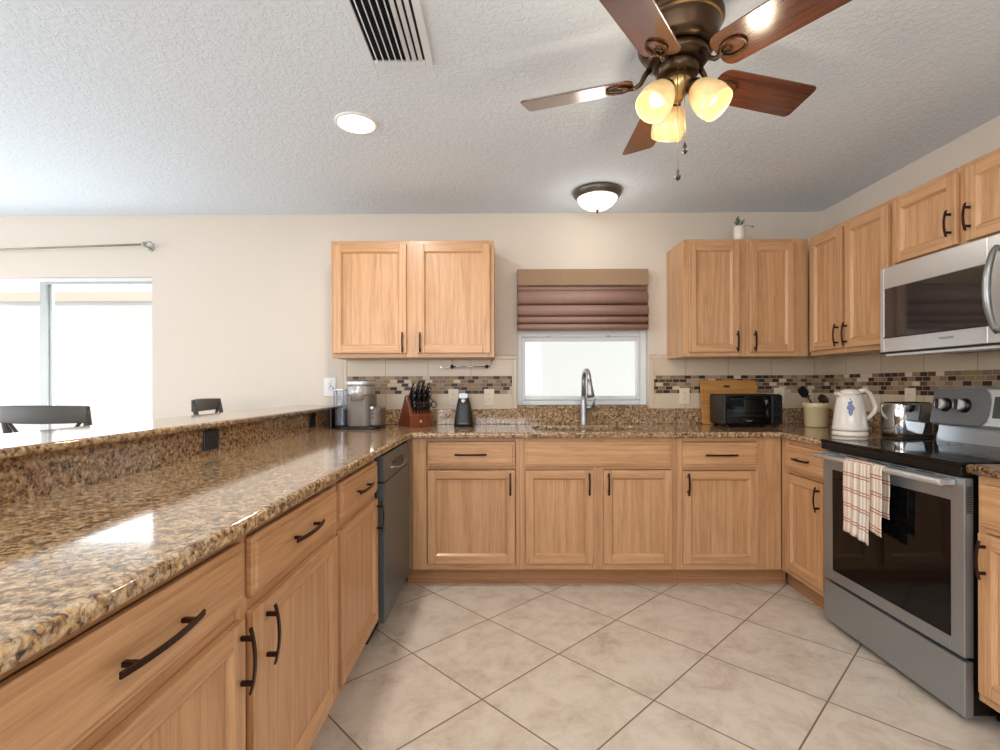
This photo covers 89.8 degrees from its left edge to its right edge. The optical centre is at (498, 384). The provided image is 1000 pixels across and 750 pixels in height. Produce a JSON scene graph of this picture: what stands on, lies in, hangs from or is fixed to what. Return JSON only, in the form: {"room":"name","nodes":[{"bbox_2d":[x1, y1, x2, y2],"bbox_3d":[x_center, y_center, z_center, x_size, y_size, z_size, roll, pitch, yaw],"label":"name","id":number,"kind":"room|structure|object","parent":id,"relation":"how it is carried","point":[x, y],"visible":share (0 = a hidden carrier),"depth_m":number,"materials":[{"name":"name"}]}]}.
{"room":"kitchen","nodes":[
{"label":"kitchen","id":0,"kind":"room"},
{"bbox_2d":[0,212,821,551],"bbox_3d":[-1.544,-0.009,3.645,7.942,2.408,0.140,0,0,0],"label":"wall","id":1,"kind":"structure","parent":0,"point":[241,304],"depth_m":3.58,"materials":[{"name":"beige paint"}]},
{"bbox_2d":[0,278,151,429],"bbox_3d":[-3.298,0.214,3.654,1.654,1.972,0.065,0,0,0],"label":"door","id":2,"kind":"structure","parent":1,"relation":"in","point":[47,285],"depth_m":3.62,"materials":[{"name":"white plastic"}]},
{"bbox_2d":[0,241,154,250],"bbox_3d":[-3.374,-0.954,3.539,1.911,0.104,0.093,0,0,0],"label":"curtain rod","id":3,"kind":"object","parent":1,"relation":"attached to","point":[144,244],"visible":1,"depth_m":3.50,"materials":[{"name":"silver metal"}]},
{"bbox_2d":[324,378,335,395],"bbox_3d":[-1.201,0.014,3.567,0.085,0.130,0.009,0,0,0],"label":"wall outlet","id":4,"kind":"object","parent":1,"relation":"attached to","point":[328,391],"visible":0.92,"depth_m":3.57,"materials":[{"name":"white paint"}]},
{"bbox_2d":[331,241,494,359],"bbox_3d":[-0.556,-0.555,3.377,1.054,0.754,0.376,0,0,0],"label":"upper cabinet","id":5,"kind":"object","parent":1,"relation":"attached to","point":[391,300],"visible":1,"depth_m":3.24,"materials":[{"name":"brown wood"}]},
{"bbox_2d":[440,359,491,368],"bbox_3d":[-0.224,-0.146,3.462,0.362,0.064,0.026,0,0,0],"label":"towel bar","id":6,"kind":"object","parent":5,"relation":"attached to","point":[452,366],"visible":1,"depth_m":3.46,"materials":[{"name":"silver metal"}]},
{"bbox_2d":[448,389,458,404],"bbox_3d":[-0.321,0.086,3.551,0.072,0.115,0.009,0,0,0],"label":"wall outlet","id":7,"kind":"object","parent":1,"relation":"attached to","point":[453,394],"visible":0.95,"depth_m":3.55,"materials":[{"name":"beige plastic"}]},
{"bbox_2d":[484,389,493,404],"bbox_3d":[-0.068,0.086,3.549,0.072,0.115,0.009,0,0,0],"label":"wall outlet","id":8,"kind":"object","parent":1,"relation":"attached to","point":[488,393],"visible":1,"depth_m":3.55,"materials":[{"name":"beige plastic"}]},
{"bbox_2d":[517,285,645,404],"bbox_3d":[0.595,-0.299,3.625,0.929,0.884,0.070,0,0,0],"label":"window","id":9,"kind":"structure","parent":1,"relation":"in","point":[639,336],"depth_m":3.61,"materials":[{"name":"white plastic"}]},
{"bbox_2d":[517,269,648,330],"bbox_3d":[0.586,-0.596,3.518,0.912,0.426,0.077,0,0,0],"label":"blind","id":10,"kind":"object","parent":9,"relation":"attached to","point":[539,307],"visible":1,"depth_m":3.49,"materials":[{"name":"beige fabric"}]},
{"bbox_2d":[517,405,647,407],"bbox_3d":[0.596,0.154,3.583,0.929,0.022,0.055,0,0,0],"label":"trim","id":11,"kind":"structure","parent":1,"relation":"attached to","point":[518,406],"depth_m":3.56,"materials":[{"name":"stone"}]},
{"bbox_2d":[343,351,999,411],"bbox_3d":[0.579,-0.023,2.227,3.392,0.380,2.662,0,0,0],"label":"backsplash","id":12,"kind":"structure","parent":1,"relation":"attached to","point":[394,379],"depth_m":3.54,"materials":[{"name":"beige tile"}]},
{"bbox_2d":[679,388,689,403],"bbox_3d":[1.311,0.079,3.540,0.072,0.115,0.009,0,0,0],"label":"wall outlet","id":13,"kind":"object","parent":1,"relation":"attached to","point":[684,393],"visible":1,"depth_m":3.54,"materials":[{"name":"beige plastic"}]},
{"bbox_2d":[667,239,807,358],"bbox_3d":[1.589,-0.561,3.362,0.800,0.754,0.376,0,0,0],"label":"upper cabinet","id":14,"kind":"object","parent":1,"relation":"attached to","point":[727,298],"visible":1,"depth_m":3.22,"materials":[{"name":"brown wood"}]},
{"bbox_2d":[733,216,753,238],"bbox_3d":[1.596,-1.016,3.282,0.124,0.156,0.081,0,0,0],"label":"vase","id":15,"kind":"object","parent":14,"relation":"on","point":[738,233],"visible":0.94,"depth_m":3.25,"materials":[{"name":"white ceramic"}]},
{"bbox_2d":[774,388,783,403],"bbox_3d":[1.976,0.077,3.535,0.072,0.115,0.009,0,0,0],"label":"wall outlet","id":16,"kind":"object","parent":1,"relation":"attached to","point":[776,390],"visible":0.46,"depth_m":3.53,"materials":[{"name":"beige plastic"}]},
{"bbox_2d":[0,0,999,215],"bbox_3d":[-1.570,-1.263,0.343,7.942,0.100,6.744,0,0,0],"label":"ceiling","id":17,"kind":"structure","parent":0,"point":[108,107],"depth_m":2.23,"materials":[{"name":"white paint"}]},
{"bbox_2d":[334,112,377,134],"bbox_3d":[-0.662,-1.211,2.329,0.196,0.008,0.196,0,0,0],"label":"recessed light","id":18,"kind":"object","parent":17,"relation":"in","point":[350,122],"visible":1,"depth_m":2.32,"materials":[{"name":"white paint"}]},
{"bbox_2d":[341,0,433,65],"bbox_3d":[-0.372,-1.208,1.673,0.250,0.016,0.460,0,0,0],"label":"ceiling vent","id":19,"kind":"object","parent":17,"relation":"in","point":[394,31],"visible":1,"depth_m":1.72,"materials":[{"name":"white metal"}]},
{"bbox_2d":[573,182,621,213],"bbox_3d":[0.621,-1.149,3.161,0.306,0.140,0.306,0,0,0],"label":"light","id":20,"kind":"object","parent":17,"relation":"attached to","point":[596,197],"visible":1,"depth_m":3.07,"materials":[{"name":"white glass"}]},
{"bbox_2d":[520,0,851,180],"bbox_3d":[0.598,-0.937,1.704,1.039,0.564,0.996,0,0,0],"label":"ceiling fan","id":21,"kind":"object","parent":17,"relation":"hanging from","point":[674,40],"visible":1,"depth_m":1.58,"materials":[{"name":"brown wood"}]},
{"bbox_2d":[310,552,999,749],"bbox_3d":[-1.563,1.245,0.343,7.942,0.100,6.744,0,0,0],"label":"floor","id":22,"kind":"structure","parent":0,"point":[450,666],"depth_m":2.04,"materials":[{"name":"tile"}]},
{"bbox_2d":[0,405,91,433],"bbox_3d":[-1.969,0.643,2.395,0.432,1.109,0.489,0,0,3],"label":"bar stool","id":23,"kind":"object","parent":22,"relation":"on","point":[30,414],"visible":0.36,"depth_m":2.16,"materials":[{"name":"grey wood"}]},
{"bbox_2d":[0,537,256,749],"bbox_3d":[-0.835,0.753,0.806,0.640,0.879,0.600,0,0,0],"label":"base cabinet","id":24,"kind":"object","parent":22,"relation":"on","point":[164,669],"visible":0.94,"depth_m":0.80,"materials":[{"name":"brown wood"}]},
{"bbox_2d":[191,398,222,414],"bbox_3d":[-1.689,0.642,3.291,0.489,1.109,0.432,0,0,-9],"label":"bar stool","id":25,"kind":"object","parent":22,"relation":"on","point":[204,404],"visible":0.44,"depth_m":3.29,"materials":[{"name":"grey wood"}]},
{"bbox_2d":[240,483,337,749],"bbox_3d":[-0.831,0.753,1.412,0.640,0.879,0.612,0,0,0],"label":"base cabinet","id":26,"kind":"object","parent":22,"relation":"on","point":[290,560],"visible":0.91,"depth_m":1.35,"materials":[{"name":"brown wood"}]},
{"bbox_2d":[334,459,384,694],"bbox_3d":[-0.827,0.753,1.993,0.640,0.879,0.548,0,0,0],"label":"base cabinet","id":27,"kind":"object","parent":22,"relation":"on","point":[356,528],"visible":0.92,"depth_m":1.93,"materials":[{"name":"brown wood"}]},
{"bbox_2d":[366,441,409,643],"bbox_3d":[-0.809,0.759,2.602,0.623,0.868,0.608,0,0,0],"label":"dishwasher","id":28,"kind":"object","parent":22,"relation":"on","point":[393,465],"visible":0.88,"depth_m":2.46,"materials":[{"name":"grey metal"}]},
{"bbox_2d":[406,438,519,582],"bbox_3d":[-0.211,0.752,3.231,0.671,0.879,0.664,0,0,0],"label":"base cabinet","id":29,"kind":"object","parent":22,"relation":"on","point":[464,524],"visible":0.94,"depth_m":2.95,"materials":[{"name":"brown wood"}]},
{"bbox_2d":[519,438,676,582],"bbox_3d":[0.585,0.749,3.225,0.922,0.879,0.664,0,0,0],"label":"base cabinet","id":30,"kind":"object","parent":22,"relation":"on","point":[592,510],"visible":0.94,"depth_m":2.94,"materials":[{"name":"brown wood"}]},
{"bbox_2d":[0,408,938,674],"bbox_3d":[0.557,0.237,1.527,3.427,0.144,4.062,0,0,0],"label":"countertop","id":31,"kind":"structure","parent":30,"relation":"on","point":[70,558],"depth_m":1.17,"materials":[{"name":"brown stone"}]},
{"bbox_2d":[329,381,385,428],"bbox_3d":[-0.923,0.126,3.262,0.340,0.304,0.269,0,0,0],"label":"coffee maker","id":32,"kind":"object","parent":31,"relation":"on","point":[362,411],"visible":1,"depth_m":3.17,"materials":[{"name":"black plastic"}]},
{"bbox_2d":[398,382,436,426],"bbox_3d":[-0.552,0.128,3.400,0.180,0.300,0.256,0,0,-33],"label":"knife block","id":33,"kind":"object","parent":31,"relation":"on","point":[415,412],"visible":1,"depth_m":3.32,"materials":[{"name":"brown wood"}]},
{"bbox_2d":[454,393,473,426],"bbox_3d":[-0.235,0.166,3.378,0.132,0.222,0.117,0,0,0],"label":"can opener","id":34,"kind":"object","parent":31,"relation":"on","point":[463,414],"visible":1,"depth_m":3.34,"materials":[{"name":"black plastic"}]},
{"bbox_2d":[579,368,595,424],"bbox_3d":[0.609,0.081,3.378,0.108,0.388,0.220,0,0,0],"label":"faucet","id":35,"kind":"object","parent":31,"relation":"on","point":[584,407],"visible":1,"depth_m":3.44,"materials":[{"name":"silver metal"}]},
{"bbox_2d":[700,380,756,423],"bbox_3d":[1.604,0.119,3.495,0.390,0.304,0.048,0,0,0],"label":"cutting board","id":36,"kind":"object","parent":31,"relation":"on","point":[707,387],"visible":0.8,"depth_m":3.50,"materials":[{"name":"brown wood"}]},
{"bbox_2d":[710,394,781,426],"bbox_3d":[1.710,0.165,3.356,0.523,0.212,0.341,0,0,0],"label":"toaster oven","id":37,"kind":"object","parent":31,"relation":"on","point":[725,409],"visible":1,"depth_m":3.21,"materials":[{"name":"black metal"}]},
{"bbox_2d":[802,402,829,427],"bbox_3d":[2.043,0.192,3.231,0.150,0.156,0.150,0,0,0],"label":"utensil crock","id":38,"kind":"object","parent":31,"relation":"on","point":[816,414],"visible":0.97,"depth_m":3.18,"materials":[{"name":"beige ceramic"}]},
{"bbox_2d":[798,386,812,402],"bbox_3d":[1.990,0.109,3.196,0.185,0.209,0.013,0,0,-9],"label":"utensil","id":39,"kind":"object","parent":38,"relation":"in","point":[803,392],"visible":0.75,"depth_m":3.19,"materials":[{"name":"black plastic"}]},
{"bbox_2d":[818,394,828,402],"bbox_3d":[2.062,0.150,3.204,0.089,0.183,0.046,0,0,0],"label":"utensil","id":40,"kind":"object","parent":38,"relation":"in","point":[822,398],"visible":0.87,"depth_m":3.21,"materials":[{"name":"brown wood"}]},
{"bbox_2d":[831,388,877,436],"bbox_3d":[1.901,0.143,2.692,0.168,0.255,0.196,0,0,-45],"label":"electric kettle","id":41,"kind":"object","parent":31,"relation":"on","point":[850,417],"visible":1,"depth_m":2.65,"materials":[{"name":"white ceramic"}]},
{"bbox_2d":[847,398,854,415],"bbox_3d":[1.855,0.116,2.644,0.035,0.093,0.013,0,0,37],"label":"print","id":42,"kind":"object","parent":41,"relation":"attached to","point":[850,401],"depth_m":2.64},
{"bbox_2d":[880,402,934,437],"bbox_3d":[2.142,0.179,2.659,0.247,0.182,0.258,0,0,0],"label":"toaster","id":43,"kind":"object","parent":31,"relation":"on","point":[897,419],"visible":0.97,"depth_m":2.54,"materials":[{"name":"silver metal"}]},
{"bbox_2d":[673,438,785,582],"bbox_3d":[1.381,0.747,3.220,0.670,0.879,0.664,0,0,0],"label":"base cabinet","id":44,"kind":"object","parent":22,"relation":"on","point":[728,490],"visible":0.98,"depth_m":2.94,"materials":[{"name":"brown wood"}]},
{"bbox_2d":[782,438,829,608],"bbox_3d":[1.941,0.745,2.748,0.678,0.879,0.477,0,0,0],"label":"base cabinet","id":45,"kind":"object","parent":22,"relation":"on","point":[802,472],"visible":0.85,"depth_m":2.72,"materials":[{"name":"brown wood"}]},
{"bbox_2d":[813,387,999,721],"bbox_3d":[1.905,0.598,2.120,0.702,1.175,0.768,0,0,0],"label":"range","id":46,"kind":"object","parent":22,"relation":"on","point":[909,596],"visible":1,"depth_m":2.00,"materials":[{"name":"silver metal"}]},
{"bbox_2d":[843,457,889,545],"bbox_3d":[1.562,0.496,2.140,0.053,0.343,0.225,0,0,0],"label":"dish towel","id":47,"kind":"object","parent":46,"relation":"hanging from","point":[866,490],"visible":0.98,"depth_m":2.12,"materials":[{"name":"fabric"}]},
{"bbox_2d":[821,439,999,466],"bbox_3d":[1.877,0.275,2.120,0.547,0.015,0.768,0,0,0],"label":"glass cooktop","id":48,"kind":"object","parent":46,"relation":"in","point":[929,452],"depth_m":2.09,"materials":[{"name":"black glass"}]},
{"bbox_2d":[974,476,999,712],"bbox_3d":[1.932,0.745,1.355,0.678,0.879,0.736,0,0,0],"label":"base cabinet","id":49,"kind":"object","parent":22,"relation":"on","point":[987,547],"visible":0.94,"depth_m":1.67,"materials":[{"name":"brown wood"}]},
{"bbox_2d":[966,464,999,478],"bbox_3d":[1.940,0.234,1.358,0.659,0.141,0.742,0,0,0],"label":"countertop","id":50,"kind":"structure","parent":49,"relation":"on","point":[986,470],"depth_m":1.67,"materials":[{"name":"brown stone"}]},
{"bbox_2d":[821,115,999,411],"bbox_3d":[2.334,-0.020,0.246,0.140,2.408,6.604,0,0,0],"label":"wall","id":51,"kind":"structure","parent":0,"point":[984,139],"depth_m":2.71,"materials":[{"name":"beige paint"}]},
{"bbox_2d":[809,198,894,355],"bbox_3d":[2.105,-0.563,2.860,0.344,0.754,0.684,0,0,0],"label":"upper cabinet","id":52,"kind":"object","parent":51,"relation":"attached to","point":[846,260],"visible":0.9,"depth_m":2.81,"materials":[{"name":"brown wood"}]},
{"bbox_2d":[905,388,915,401],"bbox_3d":[2.266,0.074,2.765,0.009,0.115,0.072,0,0,0],"label":"wall outlet","id":53,"kind":"object","parent":51,"relation":"attached to","point":[910,393],"visible":0.69,"depth_m":2.76,"materials":[{"name":"beige plastic"}]},
{"bbox_2d":[893,148,999,264],"bbox_3d":[2.100,-0.759,2.132,0.344,0.362,0.770,0,0,0],"label":"upper cabinet","id":54,"kind":"object","parent":51,"relation":"attached to","point":[960,206],"visible":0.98,"depth_m":2.18,"materials":[{"name":"brown wood"}]},
{"bbox_2d":[880,233,999,356],"bbox_3d":[2.053,-0.357,2.123,0.438,0.434,0.742,0,0,0],"label":"microwave","id":55,"kind":"object","parent":54,"relation":"attached to","point":[947,301],"visible":1,"depth_m":2.14,"materials":[{"name":"metal"}]},
{"bbox_3d":[-1.283,0.683,1.490,0.210,1.022,4.163,0,0,0],"label":"wall","id":56,"kind":"structure","parent":0,"visible":0},
{"bbox_2d":[0,405,342,505],"bbox_3d":[-1.298,0.227,1.489,0.353,0.166,4.160,0,0,0],"label":"raised bar","id":57,"kind":"object","parent":56,"relation":"on","point":[33,464],"visible":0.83,"depth_m":1.57,"materials":[{"name":"stone"}]},
{"bbox_2d":[203,429,218,450],"bbox_3d":[-1.148,0.219,2.008,0.009,0.080,0.100,0,0,0],"label":"wall outlet","id":58,"kind":"object","parent":57,"relation":"attached to","point":[210,437],"visible":1,"depth_m":2.00,"materials":[{"name":"plastic"}]},
{"bbox_2d":[207,436,211,443],"bbox_3d":[-1.145,0.219,1.988,0.003,0.028,0.032,0,0,0],"label":"socket","id":59,"kind":"object","parent":58,"relation":"attached to","point":[209,438],"depth_m":1.98,"materials":[{"name":"plastic"}]},
{"bbox_2d":[213,435,217,442],"bbox_3d":[-1.145,0.219,2.028,0.003,0.028,0.032,0,0,0],"label":"socket","id":60,"kind":"object","parent":58,"relation":"attached to","point":[215,437],"depth_m":2.03,"materials":[{"name":"plastic"}]},
{"bbox_2d":[309,413,314,427],"bbox_3d":[-1.141,0.219,3.078,0.009,0.085,0.085,0,0,0],"label":"wall outlet","id":61,"kind":"object","parent":57,"relation":"attached to","point":[311,416],"visible":1,"depth_m":3.06,"materials":[{"name":"black plastic"}]},
{"label":"outside","id":62,"kind":"structure","parent":0,"visible":0},
{"bbox_2d":[0,285,634,433],"bbox_3d":[-2.456,-0.452,6.692,17.000,3.500,0.150,0,0,0],"label":"window","id":63,"kind":"structure","parent":62,"point":[103,349],"depth_m":6.63,"materials":[{"name":"glass"}]},
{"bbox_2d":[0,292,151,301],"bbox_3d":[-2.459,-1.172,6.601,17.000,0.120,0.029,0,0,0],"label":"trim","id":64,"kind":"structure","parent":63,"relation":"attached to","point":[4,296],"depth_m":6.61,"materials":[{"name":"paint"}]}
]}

